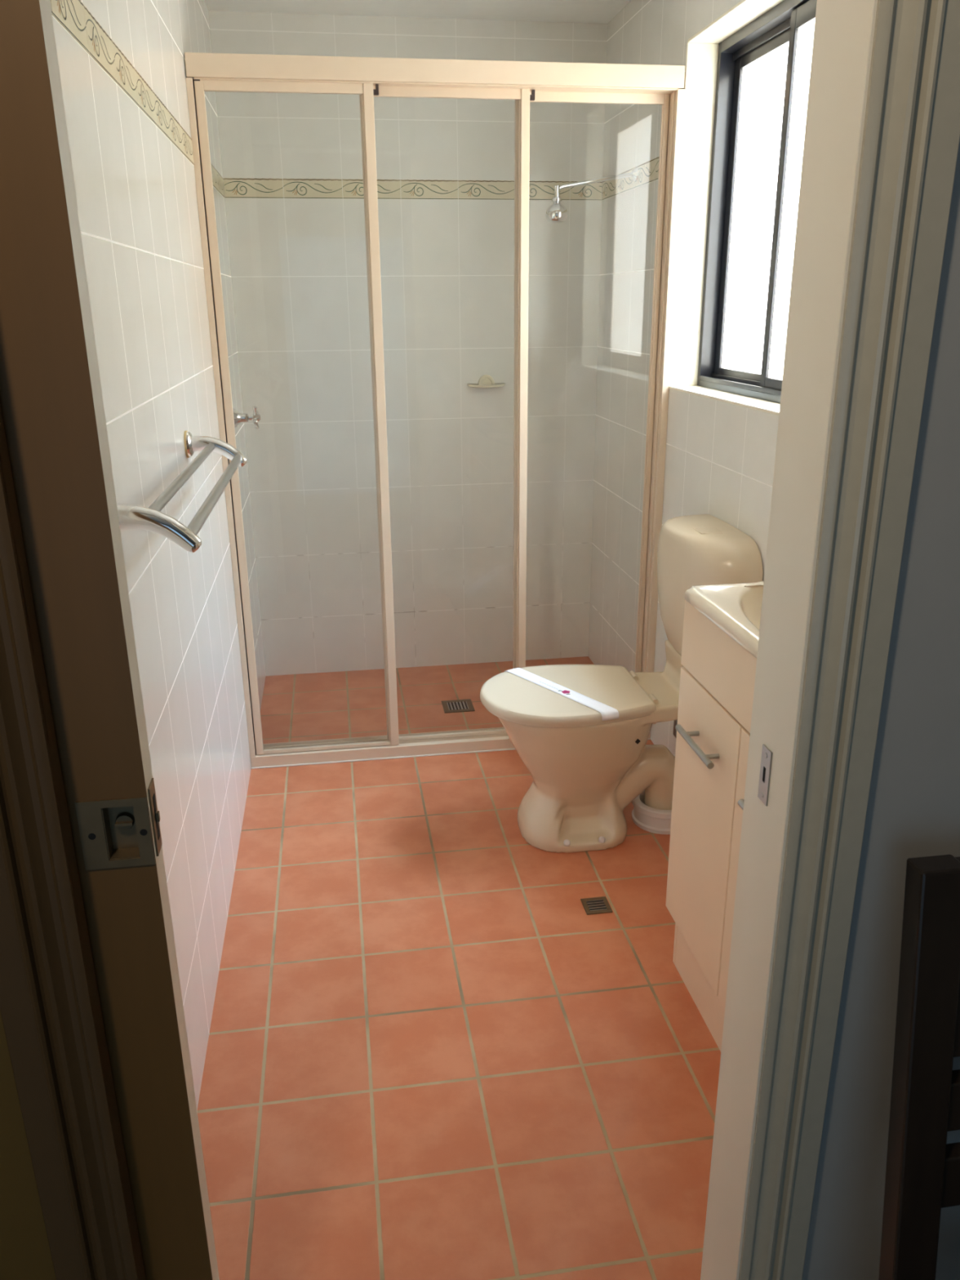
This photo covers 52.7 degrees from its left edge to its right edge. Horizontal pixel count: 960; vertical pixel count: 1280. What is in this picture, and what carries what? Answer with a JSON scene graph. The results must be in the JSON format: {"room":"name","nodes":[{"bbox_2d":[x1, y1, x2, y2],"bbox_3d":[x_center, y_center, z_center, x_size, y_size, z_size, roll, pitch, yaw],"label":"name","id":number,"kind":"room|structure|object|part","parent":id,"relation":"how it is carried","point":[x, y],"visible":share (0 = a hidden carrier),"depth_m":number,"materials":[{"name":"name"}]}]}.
{"room":"bathroom","nodes":[
{"label":"bathroom","id":0,"kind":"room"},
{"bbox_2d":[52,0,266,1110],"bbox_3d":[-0.712,-0.485,2.177,0.120,2.283,2.766,-3,19,-8],"label":"wall","id":1,"kind":"structure","parent":0,"point":[135,191],"depth_m":1.88,"materials":[{"name":"tile"}]},
{"bbox_2d":[49,0,224,197],"bbox_3d":[-0.657,-1.078,1.980,0.002,0.062,2.763,-3,19,-8],"label":"trim","id":2,"kind":"structure","parent":1,"relation":"attached to","point":[73,15],"depth_m":1.61,"materials":[{"name":"tile"}]},
{"bbox_2d":[116,430,247,552],"bbox_3d":[-0.513,-0.288,1.725,0.127,0.094,0.898,-3,19,-8],"label":"towel rail","id":3,"kind":"object","parent":1,"relation":"attached to","point":[150,518],"visible":0.77,"depth_m":1.46,"materials":[{"name":"silver metal"}]},
{"bbox_3d":[-0.522,-0.293,1.721,0.016,0.028,0.830,-3,19,-8],"label":"rail","id":4,"kind":"part","parent":3,"relation":"part of","materials":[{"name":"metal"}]},
{"bbox_3d":[-0.469,-0.270,1.738,0.018,0.029,0.830,-3,19,-8],"label":"rail","id":5,"kind":"part","parent":3,"relation":"part of","materials":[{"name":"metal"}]},
{"bbox_2d":[232,405,260,429],"bbox_3d":[-0.763,-0.730,3.183,0.086,0.076,0.076,-3,19,-8],"label":"tap","id":6,"kind":"object","parent":1,"relation":"attached to","point":[238,417],"visible":1,"depth_m":3.17,"materials":[{"name":"silver metal"}]},
{"bbox_3d":[-0.735,-0.731,3.187,0.028,0.076,0.076,-3,19,-8],"label":"cross handle","id":7,"kind":"part","parent":6,"relation":"part of","materials":[{"name":"silver metal"}]},
{"bbox_2d":[208,10,607,675],"bbox_3d":[-0.169,-0.995,3.632,1.656,2.283,0.120,-3,19,-8],"label":"wall","id":8,"kind":"structure","parent":0,"point":[298,266],"depth_m":3.54,"materials":[{"name":"tile"}]},
{"bbox_2d":[223,177,602,199],"bbox_3d":[-0.215,-1.562,3.363,1.312,0.062,0.002,-3,19,-8],"label":"trim","id":9,"kind":"structure","parent":8,"relation":"attached to","point":[234,188],"depth_m":3.35,"materials":[{"name":"tile"}]},
{"bbox_2d":[466,374,505,387],"bbox_3d":[0.028,-0.953,3.575,0.144,0.045,0.072,-3,19,-8],"label":"soap dish","id":10,"kind":"object","parent":8,"relation":"attached to","point":[486,380],"visible":1,"depth_m":3.59,"materials":[{"name":"beige ceramic"}]},
{"bbox_2d":[466,382,505,387],"bbox_3d":[0.029,-0.938,3.580,0.144,0.014,0.072,-3,19,-8],"label":"tray","id":11,"kind":"object","parent":10,"relation":"attached to","point":[480,384],"depth_m":3.57,"materials":[{"name":"beige ceramic"}]},
{"bbox_3d":[0.024,-0.966,3.601,0.062,0.037,0.012,-3,19,-8],"label":"plate","id":12,"kind":"part","parent":10,"relation":"part of","materials":[{"name":"beige ceramic"}]},
{"bbox_2d":[204,0,631,23],"bbox_3d":[0.028,-1.673,1.948,1.656,0.100,2.886,-3,19,-8],"label":"ceiling","id":13,"kind":"structure","parent":0,"point":[598,11],"depth_m":3.10,"materials":[{"name":"paint"}]},
{"bbox_2d":[196,656,720,1279],"bbox_3d":[0.041,0.595,2.712,1.636,0.120,2.929,-3,19,-8],"label":"floor","id":14,"kind":"structure","parent":0,"point":[427,1058],"depth_m":1.96,"materials":[{"name":"tile"}]},
{"bbox_2d":[184,52,685,768],"bbox_3d":[-0.093,-0.585,2.894,1.315,1.992,0.109,-3,19,-8],"label":"shower door frame","id":15,"kind":"structure","parent":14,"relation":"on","point":[525,82],"depth_m":2.72,"materials":[{"name":"white plastic"}]},
{"bbox_3d":[-0.495,-0.544,2.808,0.452,1.894,0.018,-3,19,-8],"label":"sliding panel","id":16,"kind":"part","parent":15,"relation":"part of","materials":[{"name":"clear glass"}]},
{"bbox_3d":[-0.102,-1.499,2.578,1.308,0.058,0.105,-3,19,-8],"label":"header rail","id":17,"kind":"part","parent":15,"relation":"part of","materials":[{"name":"beige metal"}]},
{"bbox_3d":[-0.085,-0.577,2.890,0.456,1.894,0.018,-3,19,-8],"label":"sliding panel","id":18,"kind":"part","parent":15,"relation":"part of","materials":[{"name":"clear glass"}]},
{"bbox_3d":[0.318,-0.608,2.971,0.433,1.894,0.018,-3,19,-8],"label":"sliding panel","id":19,"kind":"part","parent":15,"relation":"part of","materials":[{"name":"clear glass"}]},
{"bbox_2d":[441,698,475,713],"bbox_3d":[-0.081,0.241,3.545,0.110,0.003,0.110,-3,19,-8],"label":"floor drain","id":20,"kind":"object","parent":14,"relation":"on","point":[455,705],"visible":1,"depth_m":3.54,"materials":[{"name":"metal"}]},
{"bbox_2d":[580,896,613,915],"bbox_3d":[0.284,0.648,2.366,0.064,0.003,0.064,-3,19,-8],"label":"floor drain","id":21,"kind":"object","parent":14,"relation":"on","point":[594,905],"visible":1,"depth_m":2.36,"materials":[{"name":"metal"}]},
{"bbox_2d":[480,514,762,853],"bbox_3d":[0.324,0.119,2.596,0.654,0.850,0.452,-3,19,-8],"label":"toilet","id":22,"kind":"object","parent":14,"relation":"on","point":[584,769],"visible":0.82,"depth_m":2.54,"materials":[{"name":"beige ceramic"}]},
{"bbox_2d":[504,667,618,720],"bbox_3d":[0.208,0.139,2.572,0.044,0.023,0.404,-15,24,-35],"label":"band","id":23,"kind":"object","parent":22,"relation":"on","point":[608,713],"visible":0.92,"depth_m":2.53,"materials":[{"name":"white paper"}]},
{"bbox_2d":[561,689,569,693],"bbox_3d":[0.226,0.136,2.547,0.023,0.001,0.022,-3,19,-8],"label":"flower","id":24,"kind":"object","parent":23,"relation":"on","point":[563,691],"depth_m":2.55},
{"bbox_3d":[0.217,0.139,2.583,0.436,0.025,0.372,-3,19,-8],"label":"lid","id":25,"kind":"part","parent":22,"relation":"part of","materials":[{"name":"beige plastic"}]},
{"bbox_3d":[0.217,0.155,2.589,0.421,0.011,0.359,-3,19,-8],"label":"seat","id":26,"kind":"part","parent":22,"relation":"part of","materials":[{"name":"beige plastic"}]},
{"bbox_2d":[631,790,671,834],"bbox_3d":[0.517,0.479,2.749,0.170,0.067,0.170,-3,19,-8],"label":"pipe collar","id":27,"kind":"object","parent":14,"relation":"on","point":[649,819],"visible":0.33,"depth_m":2.69,"materials":[{"name":"white plastic"}]},
{"bbox_2d":[665,599,756,1051],"bbox_3d":[0.598,0.410,1.757,0.376,0.848,0.616,-3,19,-8],"label":"vanity cabinet","id":28,"kind":"object","parent":14,"relation":"on","point":[717,674],"visible":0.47,"depth_m":1.82,"materials":[{"name":"beige laminate"}]},
{"bbox_3d":[0.407,0.195,1.797,0.035,0.012,0.168,-3,19,-8],"label":"handle","id":29,"kind":"part","parent":28,"relation":"part of","materials":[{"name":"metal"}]},
{"bbox_3d":[0.430,0.362,1.878,0.015,0.555,0.296,-3,19,-8],"label":"door","id":30,"kind":"part","parent":28,"relation":"part of","materials":[{"name":"beige laminate"}]},
{"bbox_2d":[684,581,764,657],"bbox_3d":[0.608,0.022,1.624,0.348,0.084,0.624,-3,19,-8],"label":"basin","id":31,"kind":"object","parent":28,"relation":"in","point":[735,609],"visible":0.27,"depth_m":1.78,"materials":[{"name":"white ceramic"}]},
{"bbox_3d":[0.476,0.461,1.592,0.015,0.555,0.310,-3,19,-8],"label":"door","id":32,"kind":"part","parent":28,"relation":"part of","materials":[{"name":"beige laminate"}]},
{"bbox_3d":[0.452,0.293,1.514,0.035,0.012,0.168,-3,19,-8],"label":"handle","id":33,"kind":"part","parent":28,"relation":"part of","materials":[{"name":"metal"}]},
{"bbox_2d":[0,141,959,1279],"bbox_3d":[0.006,-0.106,0.890,3.700,2.400,0.099,-3,19,-8],"label":"wall","id":34,"kind":"structure","parent":0,"point":[913,807],"depth_m":1.01,"materials":[{"name":"beige paint"}]},
{"bbox_2d":[0,404,146,1279],"bbox_3d":[-0.412,0.070,0.821,0.078,2.120,0.019,-3,19,-8],"label":"trim","id":35,"kind":"structure","parent":34,"relation":"attached to","point":[48,1017],"depth_m":0.91,"materials":[{"name":"beige paint"}]},
{"bbox_2d":[0,0,219,1279],"bbox_3d":[-0.679,0.097,0.845,0.750,2.042,0.037,-3,19,-8],"label":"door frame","id":36,"kind":"structure","parent":34,"relation":"in","point":[51,402],"depth_m":0.85,"materials":[{"name":"beige wood"}]},
{"bbox_3d":[-0.343,0.179,0.919,0.064,0.072,0.021,-3,19,-8],"label":"flush pull","id":37,"kind":"part","parent":36,"relation":"part of","materials":[{"name":"metal"}]},
{"bbox_3d":[-0.310,0.170,0.930,0.005,0.072,0.023,-3,19,-8],"label":"latch plate","id":38,"kind":"part","parent":36,"relation":"part of","materials":[{"name":"metal"}]},
{"bbox_2d":[700,0,877,1279],"bbox_3d":[0.309,0.039,0.984,0.022,2.060,0.099,-3,19,-8],"label":"trim","id":39,"kind":"structure","parent":34,"relation":"attached to","point":[844,29],"depth_m":0.94,"materials":[{"name":"beige paint"}]},
{"bbox_3d":[0.300,0.142,1.022,0.002,0.062,0.021,-3,19,-8],"label":"strike plate","id":40,"kind":"part","parent":39,"relation":"part of","materials":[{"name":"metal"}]},
{"bbox_2d":[738,0,959,1279],"bbox_3d":[0.350,0.026,0.928,0.078,2.120,0.019,-3,19,-8],"label":"trim","id":41,"kind":"structure","parent":34,"relation":"attached to","point":[911,134],"depth_m":0.89,"materials":[{"name":"grey paint"}]},
{"bbox_2d":[588,0,778,756],"bbox_3d":[0.757,-0.569,2.383,0.220,2.283,2.766,-3,19,-8],"label":"wall","id":42,"kind":"structure","parent":0,"point":[720,456],"depth_m":3.12,"materials":[{"name":"tile"}]},
{"bbox_2d":[545,165,638,222],"bbox_3d":[0.352,-1.411,3.069,0.293,0.166,0.071,-3,19,-8],"label":"rose","id":43,"kind":"object","parent":42,"relation":"attached to","point":[557,212],"visible":1,"depth_m":3.05,"materials":[{"name":"silver metal"}]},
{"bbox_3d":[0.364,-1.435,3.067,0.264,0.086,0.017,-4,19,-10],"label":"arm","id":44,"kind":"part","parent":43,"relation":"part of","materials":[{"name":"silver metal"}]},
{"bbox_2d":[601,155,659,199],"bbox_3d":[0.496,-1.468,3.074,0.002,0.062,0.811,-3,19,-8],"label":"trim","id":45,"kind":"structure","parent":42,"relation":"attached to","point":[648,171],"depth_m":3.12,"materials":[{"name":"tile"}]},
{"bbox_2d":[669,0,783,415],"bbox_3d":[0.672,-1.030,2.316,0.089,0.908,0.938,-3,19,-8],"label":"trim","id":46,"kind":"structure","parent":42,"relation":"attached to","point":[702,48],"depth_m":2.70,"materials":[{"name":"paint"}]},
{"bbox_2d":[697,0,817,403],"bbox_3d":[0.754,-1.035,2.327,0.079,0.900,0.930,-3,19,-8],"label":"window","id":47,"kind":"structure","parent":42,"relation":"in","point":[763,72],"depth_m":2.54,"materials":[{"name":"black metal"}]},
{"bbox_3d":[0.733,-1.105,2.543,0.022,0.844,0.428,-3,19,-8],"label":"sash","id":48,"kind":"part","parent":47,"relation":"part of","materials":[{"name":"black metal"}]},
{"bbox_3d":[0.733,-1.102,2.544,0.006,0.774,0.362,-3,19,-8],"label":"glass pane","id":49,"kind":"part","parent":47,"relation":"part of","materials":[{"name":"white"}]},
{"bbox_3d":[0.763,-0.965,2.138,0.022,0.844,0.480,-3,19,-8],"label":"sash","id":50,"kind":"part","parent":47,"relation":"part of","materials":[{"name":"black metal"}]},
{"bbox_3d":[0.763,-0.961,2.139,0.006,0.774,0.430,-3,19,-8],"label":"glass pane","id":51,"kind":"part","parent":47,"relation":"part of","materials":[{"name":"white"}]},
{"bbox_3d":[0.233,1.551,-0.045,3.700,0.120,2.900,-3,19,-8],"label":"floor","id":52,"kind":"structure","parent":0,"visible":0},
{"bbox_2d":[878,854,959,1279],"bbox_3d":[0.672,0.698,0.896,0.413,0.866,0.520,-3,19,-8],"label":"slatted chair","id":53,"kind":"object","parent":52,"relation":"on","point":[922,1178],"visible":1,"depth_m":0.99,"materials":[{"name":"brown wood"}]}
]}

